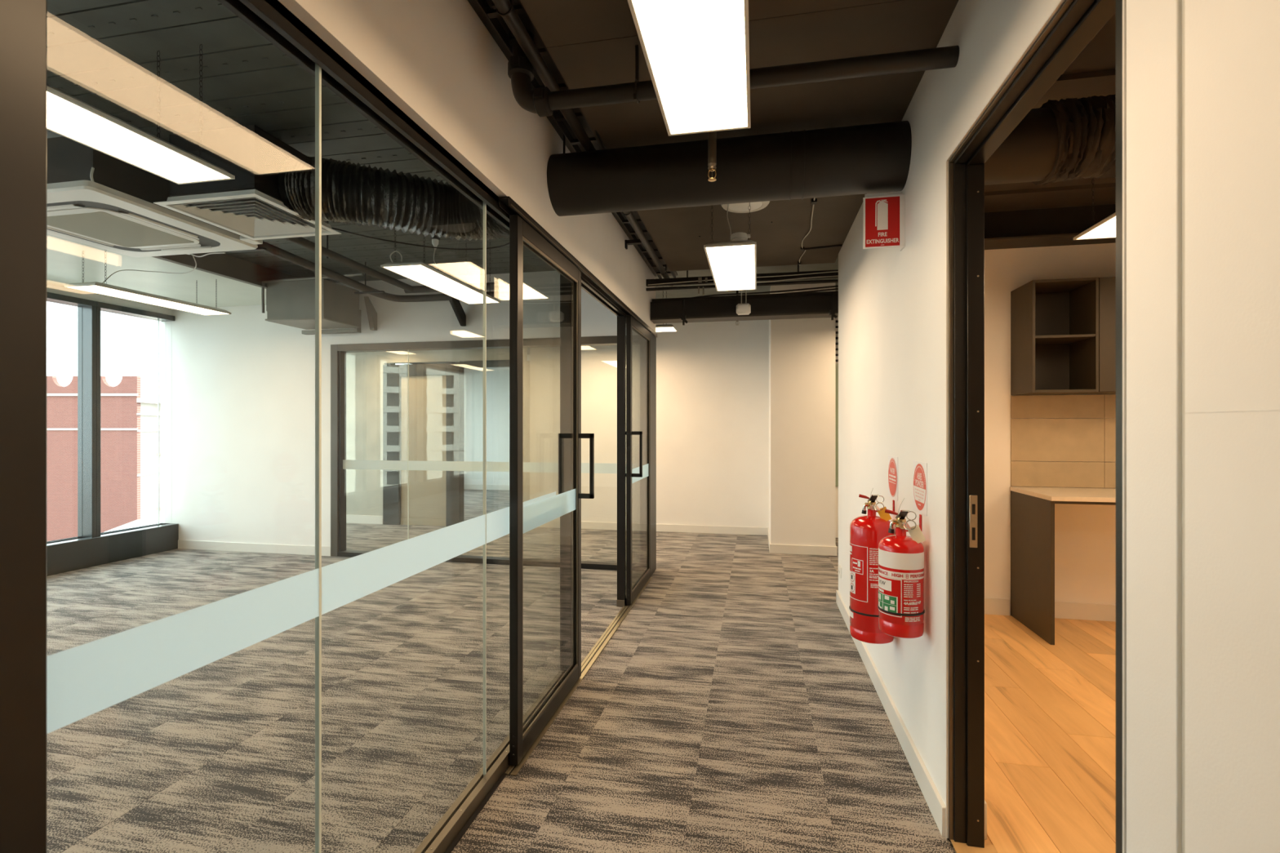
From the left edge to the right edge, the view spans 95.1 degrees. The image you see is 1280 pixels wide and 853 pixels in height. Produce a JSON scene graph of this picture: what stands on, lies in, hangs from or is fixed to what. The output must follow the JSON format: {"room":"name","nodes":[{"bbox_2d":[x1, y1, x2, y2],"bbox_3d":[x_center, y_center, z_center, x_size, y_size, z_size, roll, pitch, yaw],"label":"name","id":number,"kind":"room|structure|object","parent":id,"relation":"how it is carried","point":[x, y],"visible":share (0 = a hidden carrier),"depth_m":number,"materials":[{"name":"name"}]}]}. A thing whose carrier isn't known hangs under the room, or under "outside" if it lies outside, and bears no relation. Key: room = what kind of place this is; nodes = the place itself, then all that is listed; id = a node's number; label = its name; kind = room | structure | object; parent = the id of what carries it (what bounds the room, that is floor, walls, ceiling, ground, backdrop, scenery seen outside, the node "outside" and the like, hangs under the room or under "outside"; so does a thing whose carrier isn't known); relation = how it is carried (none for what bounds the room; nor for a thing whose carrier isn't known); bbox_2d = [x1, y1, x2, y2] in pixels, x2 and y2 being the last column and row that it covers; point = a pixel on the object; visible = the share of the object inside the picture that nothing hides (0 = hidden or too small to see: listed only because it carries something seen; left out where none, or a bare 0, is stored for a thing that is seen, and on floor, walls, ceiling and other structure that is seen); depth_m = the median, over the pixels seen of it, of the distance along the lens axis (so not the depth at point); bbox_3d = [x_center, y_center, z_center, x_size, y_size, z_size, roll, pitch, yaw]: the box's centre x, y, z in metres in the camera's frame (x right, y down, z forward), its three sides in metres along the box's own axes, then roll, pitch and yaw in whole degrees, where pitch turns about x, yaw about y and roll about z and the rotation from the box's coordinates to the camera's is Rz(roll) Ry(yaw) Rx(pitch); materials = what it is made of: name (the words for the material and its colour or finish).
{"room":"office corridor","nodes":[
{"label":"office corridor","id":0,"kind":"room"},
{"bbox_2d":[46,284,454,523],"bbox_3d":[-5.570,0.043,6.207,0.150,3.215,14.000,0,0,11],"label":"wall","id":1,"kind":"structure","parent":0,"point":[166,326],"depth_m":6.74,"materials":[{"name":"paint"}]},
{"bbox_2d":[46,292,97,542],"bbox_3d":[-5.727,-0.054,5.280,0.195,2.428,1.360,0,0,11],"label":"window","id":2,"kind":"structure","parent":1,"relation":"in","point":[86,308],"depth_m":5.91,"materials":[{"name":"black metal"}]},
{"bbox_2d":[46,523,178,576],"bbox_3d":[-6.146,1.258,3.033,0.240,0.285,7.549,0,0,11],"label":"sill","id":3,"kind":"structure","parent":1,"relation":"attached to","point":[75,553],"depth_m":6.00,"materials":[{"name":"black metal"}]},
{"bbox_2d":[96,301,174,536],"bbox_3d":[-5.515,-0.054,6.343,0.195,2.428,0.809,0,0,11],"label":"window","id":4,"kind":"structure","parent":1,"relation":"in","point":[101,306],"depth_m":6.00,"materials":[{"name":"black metal"}]},
{"bbox_2d":[391,363,425,364],"bbox_3d":[-4.425,-0.054,11.817,0.195,2.428,2.030,0,0,11],"label":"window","id":5,"kind":"structure","parent":1,"relation":"in","point":[392,363],"depth_m":11.28,"materials":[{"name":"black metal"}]},
{"bbox_2d":[171,271,637,546],"bbox_3d":[-2.618,-0.083,6.236,5.630,2.965,0.110,0,0,11],"label":"wall","id":6,"kind":"structure","parent":0,"point":[243,383],"depth_m":6.49,"materials":[{"name":"paint"}]},
{"bbox_2d":[177,539,330,555],"bbox_3d":[-4.314,1.350,6.511,1.994,0.100,0.014,0,0,11],"label":"baseboard","id":7,"kind":"structure","parent":6,"relation":"attached to","point":[184,544],"depth_m":6.50,"materials":[{"name":"paint"}]},
{"bbox_2d":[261,272,377,334],"bbox_3d":[-3.067,-1.206,5.901,1.120,0.452,0.722,0,0,11],"label":"box","id":8,"kind":"object","parent":6,"relation":"attached to","point":[291,302],"visible":0.91,"depth_m":5.65,"materials":[{"name":"grey metal"}]},
{"bbox_2d":[446,294,466,326],"bbox_3d":[-1.847,-1.234,5.816,0.045,0.409,0.404,0,0,11],"label":"brace","id":9,"kind":"object","parent":6,"relation":"attached to","point":[455,304],"visible":0.61,"depth_m":5.88,"materials":[{"name":"black metal"}]},
{"bbox_2d":[330,334,639,571],"bbox_3d":[-1.638,0.259,6.036,3.439,2.283,0.130,0,0,11],"label":"window","id":10,"kind":"structure","parent":6,"relation":"in","point":[339,463],"depth_m":6.18,"materials":[{"name":"brown metal"}]},
{"bbox_2d":[650,290,838,324],"bbox_3d":[2.452,-1.094,5.059,4.765,0.212,0.200,0,0,11],"label":"duct","id":11,"kind":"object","parent":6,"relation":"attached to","point":[817,304],"depth_m":5.28,"materials":[{"name":"metal"}]},
{"bbox_2d":[680,299,688,325],"bbox_3d":[0.407,-1.045,5.384,0.079,0.230,0.080,0,0,11],"label":"clamp","id":12,"kind":"object","parent":11,"relation":"attached to","point":[682,317],"visible":0.99,"depth_m":5.35,"materials":[{"name":"black metal"}]},
{"bbox_2d":[827,293,837,319],"bbox_3d":[1.687,-1.045,5.129,0.079,0.230,0.080,0,0,11],"label":"clamp","id":13,"kind":"object","parent":11,"relation":"attached to","point":[832,313],"visible":1,"depth_m":5.10,"materials":[{"name":"black metal"}]},
{"bbox_2d":[694,284,838,297],"bbox_3d":[1.272,-1.270,5.778,2.163,0.114,0.546,0,0,11],"label":"cable bundle","id":14,"kind":"object","parent":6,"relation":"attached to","point":[829,286],"visible":0.08,"depth_m":5.57,"materials":[{"name":"black plastic"}]},
{"bbox_2d":[346,347,529,515],"bbox_3d":[-3.263,-0.083,8.450,3.500,2.965,0.300,0,0,11],"label":"wall","id":15,"kind":"structure","parent":0,"point":[364,370],"depth_m":8.41,"materials":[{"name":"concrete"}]},
{"bbox_2d":[346,515,382,524],"bbox_3d":[-4.338,1.340,8.504,1.350,0.120,0.014,0,0,11],"label":"baseboard","id":16,"kind":"structure","parent":15,"relation":"attached to","point":[364,519],"depth_m":8.42,"materials":[{"name":"paint"}]},
{"bbox_2d":[382,360,509,526],"bbox_3d":[-2.628,0.245,8.221,2.105,2.310,0.140,0,0,11],"label":"window","id":17,"kind":"structure","parent":15,"relation":"in","point":[436,391],"depth_m":8.29,"materials":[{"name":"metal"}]},
{"bbox_2d":[278,0,655,332],"bbox_3d":[-0.652,-0.083,1.996,0.122,2.965,7.660,0,0,11],"label":"wall","id":18,"kind":"structure","parent":0,"point":[437,61],"depth_m":2.00,"materials":[{"name":"paint"}]},
{"bbox_2d":[0,0,656,852],"bbox_3d":[-0.405,0.244,3.191,0.110,2.312,5.220,0,0,11],"label":"glass partition","id":19,"kind":"structure","parent":18,"relation":"in","point":[41,695],"depth_m":0.96,"materials":[{"name":"glass"}]},
{"bbox_2d":[475,0,675,278],"bbox_3d":[-0.442,-1.393,2.229,0.213,0.105,7.000,0,0,11],"label":"cable tray","id":20,"kind":"object","parent":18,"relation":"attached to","point":[491,14],"visible":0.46,"depth_m":2.65,"materials":[{"name":"black metal"}]},
{"bbox_2d":[491,0,673,287],"bbox_3d":[-0.380,-1.357,2.166,0.069,0.087,6.900,0,0,11],"label":"pipe","id":21,"kind":"object","parent":20,"relation":"attached to","point":[504,8],"visible":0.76,"depth_m":2.21,"materials":[{"name":"black metal"}]},
{"bbox_2d":[498,195,657,337],"bbox_3d":[-0.194,-0.890,4.025,0.050,0.036,3.500,0,0,11],"label":"track","id":22,"kind":"object","parent":18,"relation":"attached to","point":[507,204],"visible":0.84,"depth_m":3.07,"materials":[{"name":"brown metal"}]},
{"bbox_2d":[509,214,594,765],"bbox_3d":[-0.431,0.261,2.826,0.200,2.254,0.886,0,0,11],"label":"door","id":23,"kind":"structure","parent":22,"relation":"hanging from","point":[522,519],"depth_m":2.49,"materials":[{"name":"brown metal"}]},
{"bbox_2d":[626,315,651,604],"bbox_3d":[-0.002,0.261,4.983,0.200,2.254,0.898,0,0,11],"label":"door","id":24,"kind":"structure","parent":22,"relation":"hanging from","point":[633,475],"depth_m":4.57,"materials":[{"name":"brown metal"}]},
{"bbox_2d":[454,354,529,484],"bbox_3d":[1.004,-0.083,12.086,10.750,2.965,0.100,0,0,11],"label":"wall","id":25,"kind":"structure","parent":0,"point":[497,379],"depth_m":12.89,"materials":[{"name":"paint"}]},
{"bbox_2d":[463,484,509,490],"bbox_3d":[1.067,1.340,12.015,10.400,0.120,0.015,0,0,11],"label":"baseboard","id":26,"kind":"structure","parent":25,"relation":"attached to","point":[466,486],"depth_m":12.89,"materials":[{"name":"paint"}]},
{"bbox_2d":[46,489,1115,852],"bbox_3d":[-0.397,1.524,5.177,10.800,0.252,14.400,0,0,11],"label":"floor","id":27,"kind":"structure","parent":0,"point":[735,707],"depth_m":2.76,"materials":[{"name":"carpet"}]},
{"bbox_2d":[444,577,652,852],"bbox_3d":[-0.373,1.397,3.133,0.068,0.006,4.680,0,0,11],"label":"track","id":28,"kind":"object","parent":27,"relation":"on","point":[596,651],"visible":0.77,"depth_m":3.00,"materials":[{"name":"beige metal"}]},
{"bbox_2d":[1009,486,1115,644],"bbox_3d":[3.543,0.921,3.859,1.758,0.953,0.623,0,0,11],"label":"desk","id":29,"kind":"object","parent":27,"relation":"on","point":[1032,508],"visible":0.86,"depth_m":3.96,"materials":[{"name":"beige laminate"}]},
{"bbox_2d":[46,0,1115,354],"bbox_3d":[-0.446,-1.573,5.187,10.900,0.455,14.400,0,0,11],"label":"ceiling","id":30,"kind":"structure","parent":0,"point":[102,54],"depth_m":2.68,"materials":[{"name":"metal"}]},
{"bbox_2d":[46,44,235,184],"bbox_3d":[-1.978,-1.302,1.923,0.290,0.504,1.200,0,0,11],"label":"light panel","id":31,"kind":"object","parent":30,"relation":"hanging from","point":[68,116],"visible":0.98,"depth_m":2.18,"materials":[{"name":"white plastic"}]},
{"bbox_2d":[46,91,229,182],"bbox_3d":[-1.978,-1.056,1.923,0.268,0.005,1.178,0,0,11],"label":"diffuser","id":32,"kind":"object","parent":31,"relation":"attached to","point":[70,117],"depth_m":2.17,"materials":[{"name":"white plastic"}]},
{"bbox_2d":[63,249,231,315],"bbox_3d":[-3.624,-1.202,4.809,1.233,0.303,1.222,0,0,11],"label":"light panel","id":33,"kind":"object","parent":30,"relation":"hanging from","point":[101,288],"visible":0.98,"depth_m":4.78,"materials":[{"name":"white"}]},
{"bbox_2d":[71,285,226,315],"bbox_3d":[-4.077,-1.056,4.936,0.273,0.005,1.128,0,0,11],"label":"diffuser","id":34,"kind":"object","parent":33,"relation":"attached to","point":[110,291],"depth_m":4.86,"materials":[{"name":"white plastic"}]},
{"bbox_2d":[46,136,257,257],"bbox_3d":[-2.920,-1.240,3.258,0.956,0.320,0.956,0,0,11],"label":"air conditioner","id":35,"kind":"object","parent":30,"relation":"attached to","point":[96,198],"visible":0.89,"depth_m":3.04,"materials":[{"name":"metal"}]},
{"bbox_2d":[46,211,194,247],"bbox_3d":[-2.920,-1.091,3.258,0.504,0.006,0.504,0,0,11],"label":"return grille","id":36,"kind":"object","parent":35,"relation":"attached to","point":[108,227],"depth_m":3.23,"materials":[{"name":"white metal"}]},
{"bbox_2d":[186,252,225,257],"bbox_3d":[-2.902,-1.178,3.889,0.662,0.163,0.051,0,0,37],"label":"cable","id":37,"kind":"object","parent":35,"relation":"hanging from","point":[212,252],"visible":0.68,"depth_m":3.84,"materials":[{"name":"white plastic"}]},
{"bbox_2d":[228,235,509,302],"bbox_3d":[-2.453,-1.403,5.078,1.100,0.295,2.508,0,0,36],"label":"pipe","id":38,"kind":"object","parent":30,"relation":"hanging from","point":[267,247],"visible":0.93,"depth_m":5.28,"materials":[{"name":"metal"}]},
{"bbox_2d":[284,222,506,293],"bbox_3d":[-1.944,-1.415,4.625,1.021,0.270,1.996,0,0,11],"label":"pipe","id":39,"kind":"object","parent":30,"relation":"hanging from","point":[300,241],"visible":0.75,"depth_m":5.00,"materials":[{"name":"metal"}]},
{"bbox_2d":[430,235,439,248],"bbox_3d":[-1.480,-1.419,4.231,0.068,0.267,0.066,0,0,11],"label":"plug","id":40,"kind":"object","parent":30,"relation":"hanging from","point":[435,239],"visible":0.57,"depth_m":4.21,"materials":[{"name":"white plastic"}]},
{"bbox_2d":[430,235,439,240],"bbox_3d":[-1.480,-1.451,4.231,0.068,0.202,0.066,0,0,11],"label":"socket","id":41,"kind":"object","parent":40,"relation":"attached to","point":[435,238],"depth_m":4.21,"materials":[{"name":"white plastic"}]},
{"bbox_2d":[380,230,500,304],"bbox_3d":[-1.445,-1.302,4.407,0.295,0.504,1.200,0,0,11],"label":"light panel","id":42,"kind":"object","parent":30,"relation":"hanging from","point":[419,272],"visible":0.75,"depth_m":4.24,"materials":[{"name":"white plastic"}]},
{"bbox_2d":[389,250,402,262],"bbox_3d":[-1.613,-1.121,3.879,0.090,0.085,0.029,0,0,11],"label":"wire","id":43,"kind":"object","parent":42,"relation":"on","point":[394,251],"visible":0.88,"depth_m":3.87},
{"bbox_2d":[384,265,497,303],"bbox_3d":[-1.445,-1.056,4.407,0.273,0.005,1.178,0,0,11],"label":"diffuser","id":44,"kind":"object","parent":42,"relation":"attached to","point":[428,276],"depth_m":4.29,"materials":[{"name":"white plastic"}]},
{"bbox_2d":[594,129,607,149],"bbox_3d":[0.458,-1.361,2.786,1.417,0.070,0.385,0,0,-4],"label":"cable","id":45,"kind":"object","parent":30,"relation":"attached to","point":[596,131],"visible":0.07,"depth_m":2.78,"materials":[{"name":"black"}]},
{"bbox_2d":[655,285,677,332],"bbox_3d":[-0.205,-1.302,6.434,1.205,0.504,0.300,0,0,11],"label":"light panel","id":46,"kind":"object","parent":30,"relation":"hanging from","point":[668,327],"visible":0.16,"depth_m":6.29,"materials":[{"name":"white plastic"}]},
{"bbox_2d":[655,327,675,331],"bbox_3d":[-0.205,-1.056,6.434,1.183,0.005,0.278,0,0,11],"label":"diffuser","id":47,"kind":"object","parent":46,"relation":"attached to","point":[657,329],"depth_m":6.34,"materials":[{"name":"white plastic"}]},
{"bbox_2d":[627,0,751,136],"bbox_3d":[0.130,-1.209,1.501,0.292,0.318,1.195,0,0,11],"label":"light panel","id":48,"kind":"object","parent":30,"relation":"hanging from","point":[696,52],"visible":1,"depth_m":1.68,"materials":[{"name":"white plastic"}]},
{"bbox_2d":[707,131,716,182],"bbox_3d":[0.282,-1.165,2.289,0.035,0.401,0.035,0,0,31],"label":"sprinkler","id":49,"kind":"object","parent":30,"relation":"attached to","point":[712,136],"visible":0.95,"depth_m":2.28,"materials":[{"name":"brown metal"}]},
{"bbox_2d":[703,202,756,291],"bbox_3d":[0.627,-1.204,3.918,0.300,0.328,1.130,0,0,11],"label":"light panel","id":50,"kind":"object","parent":30,"relation":"hanging from","point":[732,264],"visible":0.95,"depth_m":3.70,"materials":[{"name":"white plastic"}]},
{"bbox_2d":[706,244,755,290],"bbox_3d":[0.627,-1.046,3.918,0.278,0.005,1.108,0,0,11],"label":"diffuser","id":51,"kind":"object","parent":50,"relation":"attached to","point":[732,267],"depth_m":3.80,"materials":[{"name":"white plastic"}]},
{"bbox_2d":[507,29,959,116],"bbox_3d":[0.279,-1.358,2.042,1.570,0.406,0.131,0,0,11],"label":"pipe","id":52,"kind":"object","parent":30,"relation":"hanging from","point":[541,101],"visible":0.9,"depth_m":2.00,"materials":[{"name":"black metal"}]},
{"bbox_2d":[645,264,838,295],"bbox_3d":[2.001,-1.355,4.892,3.985,0.410,0.158,0,0,11],"label":"rack","id":53,"kind":"object","parent":30,"relation":"hanging from","point":[773,277],"visible":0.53,"depth_m":5.03,"materials":[{"name":"black metal"}]},
{"bbox_2d":[736,289,751,315],"bbox_3d":[0.908,-1.272,5.136,0.125,0.575,0.092,0,0,11],"label":"sensor box","id":54,"kind":"object","parent":30,"relation":"hanging from","point":[741,308],"visible":0.75,"depth_m":5.10,"materials":[{"name":"white plastic"}]},
{"bbox_2d":[720,200,769,213],"bbox_3d":[0.637,-1.351,3.544,0.292,0.029,0.292,0,0,11],"label":"ceiling speaker","id":55,"kind":"object","parent":30,"relation":"attached to","point":[744,207],"visible":0.54,"depth_m":3.56,"materials":[{"name":"white plastic"}]},
{"bbox_2d":[728,201,762,211],"bbox_3d":[0.637,-1.339,3.544,0.206,0.005,0.206,0,0,11],"label":"grille","id":56,"kind":"object","parent":55,"relation":"attached to","point":[756,206],"depth_m":3.56,"materials":[{"name":"white plastic"}]},
{"bbox_2d":[797,197,842,265],"bbox_3d":[1.316,-1.355,4.163,0.306,0.020,1.480,0,0,11],"label":"cable","id":57,"kind":"object","parent":30,"relation":"attached to","point":[814,201],"visible":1,"depth_m":4.39,"materials":[{"name":"black plastic"}]},
{"bbox_2d":[546,93,1115,216],"bbox_3d":[0.889,-1.295,2.646,2.751,0.530,0.354,0,0,11],"label":"duct","id":58,"kind":"object","parent":30,"relation":"hanging from","point":[1068,139],"visible":0.62,"depth_m":2.56,"materials":[{"name":"black metal"}]},
{"bbox_2d":[277,155,509,249],"bbox_3d":[-1.126,-1.229,3.192,1.368,0.370,0.671,0,0,6],"label":"flexible duct","id":59,"kind":"object","parent":58,"relation":"attached to","point":[351,193],"visible":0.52,"depth_m":3.06,"materials":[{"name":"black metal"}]},
{"bbox_2d":[153,124,341,239],"bbox_3d":[-2.060,-1.282,3.124,0.590,0.355,0.590,0,0,11],"label":"air diffuser","id":60,"kind":"object","parent":59,"relation":"attached to","point":[250,205],"visible":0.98,"depth_m":2.91,"materials":[{"name":"white plastic"}]},
{"bbox_2d":[240,235,262,244],"bbox_3d":[-2.326,-1.117,3.502,0.070,0.025,0.100,0,0,11],"label":"junction box","id":61,"kind":"object","parent":60,"relation":"attached to","point":[242,237],"visible":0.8,"depth_m":3.49,"materials":[{"name":"white plastic"}]},
{"bbox_2d":[1073,177,1115,239],"bbox_3d":[2.465,-1.302,2.650,0.300,0.504,1.260,0,0,11],"label":"light panel","id":62,"kind":"object","parent":30,"relation":"hanging from","point":[1106,228],"visible":0.2,"depth_m":3.17,"materials":[{"name":"white plastic"}]},
{"bbox_2d":[1077,216,1115,239],"bbox_3d":[2.465,-1.056,2.650,0.278,0.005,1.238,0,0,11],"label":"diffuser","id":63,"kind":"object","parent":62,"relation":"attached to","point":[1106,228],"depth_m":3.15,"materials":[{"name":"white plastic"}]},
{"bbox_2d":[529,317,838,537],"bbox_3d":[1.955,-0.083,7.513,7.100,2.965,0.100,0,0,11],"label":"wall","id":64,"kind":"structure","parent":0,"point":[713,377],"depth_m":7.73,"materials":[{"name":"paint"}]},
{"bbox_2d":[537,520,768,535],"bbox_3d":[0.063,1.350,7.832,3.245,0.100,0.014,0,0,11],"label":"baseboard","id":65,"kind":"structure","parent":64,"relation":"attached to","point":[552,524],"depth_m":7.72,"materials":[{"name":"paint"}]},
{"bbox_2d":[835,363,838,486],"bbox_3d":[2.889,-0.020,7.254,0.965,1.560,0.033,0,0,11],"label":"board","id":66,"kind":"object","parent":64,"relation":"attached to","point":[837,364],"visible":0.02,"depth_m":7.33,"materials":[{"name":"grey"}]},
{"bbox_2d":[835,320,838,361],"bbox_3d":[2.480,-1.180,7.337,0.140,0.760,0.040,0,0,11],"label":"ladder","id":67,"kind":"object","parent":64,"relation":"attached to","point":[837,321],"visible":0.2,"depth_m":7.32,"materials":[{"name":"black metal"}]},
{"bbox_2d":[768,282,835,546],"bbox_3d":[1.887,-0.083,6.930,0.685,2.965,1.070,0,0,11],"label":"wall pier","id":68,"kind":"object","parent":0,"point":[802,351],"visible":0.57,"depth_m":6.40,"materials":[{"name":"paint"}]},
{"bbox_2d":[767,528,836,555],"bbox_3d":[1.885,1.350,6.918,0.714,0.100,1.074,0,0,11],"label":"baseboard","id":69,"kind":"object","parent":68,"relation":"attached to","point":[773,548],"visible":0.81,"depth_m":6.39,"materials":[{"name":"paint"}]},
{"bbox_2d":[984,242,1115,615],"bbox_3d":[3.267,-0.083,4.259,3.255,2.965,0.070,0,0,11],"label":"wall","id":70,"kind":"structure","parent":0,"point":[1068,440],"depth_m":4.28,"materials":[{"name":"paint"}]},
{"bbox_2d":[984,204,1115,249],"bbox_3d":[3.181,-1.443,4.123,3.130,0.246,0.250,0,0,11],"label":"beam","id":71,"kind":"structure","parent":70,"relation":"attached to","point":[1048,227],"depth_m":4.18,"materials":[{"name":"metal"}]},
{"bbox_2d":[984,597,1115,622],"bbox_3d":[3.209,1.340,4.237,3.120,0.120,0.015,0,0,11],"label":"baseboard","id":72,"kind":"structure","parent":70,"relation":"attached to","point":[1073,611],"depth_m":4.24,"materials":[{"name":"paint"}]},
{"bbox_2d":[1010,277,1098,395],"bbox_3d":[2.909,-0.616,4.125,0.400,0.768,0.348,0,0,11],"label":"upper cabinet","id":73,"kind":"object","parent":70,"relation":"attached to","point":[1055,322],"visible":1,"depth_m":4.17,"materials":[{"name":"brown laminate"}]},
{"bbox_2d":[1035,333,1095,344],"bbox_3d":[2.909,-0.612,4.122,0.364,0.018,0.334,0,0,11],"label":"shelf","id":74,"kind":"object","parent":73,"relation":"attached to","point":[1083,338],"depth_m":4.04,"materials":[{"name":"brown laminate"}]},
{"bbox_2d":[1079,276,1115,394],"bbox_3d":[3.500,-0.616,4.008,0.800,0.768,0.348,0,0,11],"label":"upper cabinet","id":75,"kind":"object","parent":70,"relation":"attached to","point":[1107,286],"visible":0.21,"depth_m":3.91,"materials":[{"name":"brown laminate"}]},
{"bbox_2d":[838,0,1279,852],"bbox_3d":[0.954,0.018,1.263,0.112,2.765,6.850,0,0,11],"label":"wall","id":76,"kind":"structure","parent":0,"point":[1201,78],"depth_m":0.92,"materials":[{"name":"paint"}]},
{"bbox_2d":[838,564,841,577],"bbox_3d":[1.538,1.115,4.506,0.012,0.080,0.120,0,0,11],"label":"power outlet","id":77,"kind":"object","parent":76,"relation":"attached to","point":[839,566],"visible":1,"depth_m":4.48,"materials":[{"name":"white plastic"}]},
{"bbox_2d":[862,191,905,251],"bbox_3d":[1.076,-0.910,2.595,0.172,0.253,0.069,0,0,11],"label":"fire extinguisher sign","id":78,"kind":"object","parent":76,"relation":"attached to","point":[883,213],"visible":1,"depth_m":2.56,"materials":[{"name":"red plastic"}]},
{"bbox_2d":[875,500,894,512],"bbox_3d":[1.153,0.375,2.758,0.084,0.058,0.020,0,0,11],"label":"bracket","id":79,"kind":"object","parent":76,"relation":"attached to","point":[893,501],"visible":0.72,"depth_m":2.74,"materials":[{"name":"red metal"}]},
{"bbox_2d":[848,488,894,644],"bbox_3d":[1.086,0.637,2.741,0.200,0.699,0.200,0,0,11],"label":"fire extinguisher","id":80,"kind":"object","parent":79,"relation":"hanging from","point":[866,531],"visible":0.84,"depth_m":2.67,"materials":[{"name":"red metal"}]},
{"bbox_2d":[849,542,878,617],"bbox_3d":[1.071,0.720,2.741,0.167,0.344,0.190,0,0,11],"label":"print","id":81,"kind":"object","parent":80,"relation":"attached to","point":[864,557],"depth_m":2.67},
{"bbox_2d":[835,590,946,836],"bbox_3d":[1.355,1.350,3.309,0.125,0.100,2.704,0,0,11],"label":"baseboard","id":82,"kind":"structure","parent":76,"relation":"attached to","point":[932,797],"depth_m":2.52,"materials":[{"name":"paint"}]},
{"bbox_2d":[888,455,897,501],"bbox_3d":[1.197,0.241,2.771,0.003,0.200,0.197,0,0,11],"label":"sign","id":83,"kind":"object","parent":76,"relation":"attached to","point":[892,460],"visible":1,"depth_m":2.75,"materials":[{"name":"red plastic"}]},
{"bbox_2d":[906,514,921,531],"bbox_3d":[1.069,0.380,2.305,0.072,0.068,0.020,0,0,11],"label":"bracket","id":84,"kind":"object","parent":76,"relation":"attached to","point":[920,515],"visible":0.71,"depth_m":2.29,"materials":[{"name":"red metal"}]},
{"bbox_2d":[877,498,925,638],"bbox_3d":[1.000,0.530,2.242,0.165,0.514,0.165,0,0,11],"label":"fire extinguisher","id":85,"kind":"object","parent":84,"relation":"hanging from","point":[900,606],"visible":1,"depth_m":2.18,"materials":[{"name":"red metal"}]},
{"bbox_2d":[878,591,896,613],"bbox_3d":[0.932,0.667,2.227,0.021,0.062,0.109,0,0,-12],"label":"print","id":86,"kind":"object","parent":85,"relation":"on","point":[886,600],"depth_m":2.20},
{"bbox_2d":[878,548,924,622],"bbox_3d":[0.997,0.596,2.242,0.157,0.252,0.160,0,0,11],"label":"print","id":87,"kind":"object","parent":85,"relation":"on","point":[900,571],"depth_m":2.17},
{"bbox_2d":[878,569,924,578],"bbox_3d":[0.985,0.554,2.215,0.161,0.015,0.101,0,0,29],"label":"print","id":88,"kind":"object","parent":85,"relation":"attached to","point":[883,574],"depth_m":2.17,"materials":[{"name":"paper"}]},
{"bbox_2d":[913,460,927,515],"bbox_3d":[1.106,0.239,2.313,0.003,0.200,0.197,0,0,11],"label":"sign","id":89,"kind":"object","parent":76,"relation":"attached to","point":[920,468],"visible":1,"depth_m":2.30,"materials":[{"name":"red plastic"}]},
{"bbox_2d":[913,466,925,506],"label":"print","id":90,"kind":"object","parent":89,"relation":"attached to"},
{"bbox_2d":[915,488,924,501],"bbox_3d":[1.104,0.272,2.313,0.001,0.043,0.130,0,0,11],"label":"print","id":91,"kind":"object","parent":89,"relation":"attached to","point":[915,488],"depth_m":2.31},
{"bbox_2d":[984,800,986,839],"bbox_3d":[1.419,1.337,3.258,0.020,0.125,2.605,0,0,11],"label":"baseboard","id":92,"kind":"structure","parent":76,"relation":"in","point":[985,803],"depth_m":1.98,"materials":[{"name":"paint"}]},
{"bbox_2d":[948,0,1122,852],"bbox_3d":[1.003,0.251,1.499,0.108,2.299,0.974,0,0,11],"label":"door frame","id":93,"kind":"structure","parent":76,"relation":"in","point":[1077,22],"depth_m":1.95,"materials":[{"name":"brown metal"}]},
{"label":"outside","id":94,"kind":"structure","parent":0,"visible":0},
{"bbox_3d":[-30.399,10.550,0.954,180.000,0.300,250.000,0,0,11],"label":"ground","id":95,"kind":"structure","parent":94,"visible":0},
{"bbox_2d":[46,376,160,541],"bbox_3d":[-34.909,3.990,34.960,22.182,12.820,14.080,0,0,0],"label":"brick building","id":96,"kind":"structure","parent":95,"relation":"on","point":[128,409],"depth_m":28.00,"materials":[{"name":"brick"}]},
{"bbox_2d":[104,519,160,532],"bbox_3d":[-19.950,7.179,22.000,3.100,6.443,6.011,0,0,0],"label":"shed roof","id":97,"kind":"structure","parent":95,"relation":"on","point":[140,522],"depth_m":24.40,"materials":[{"name":"metal"}]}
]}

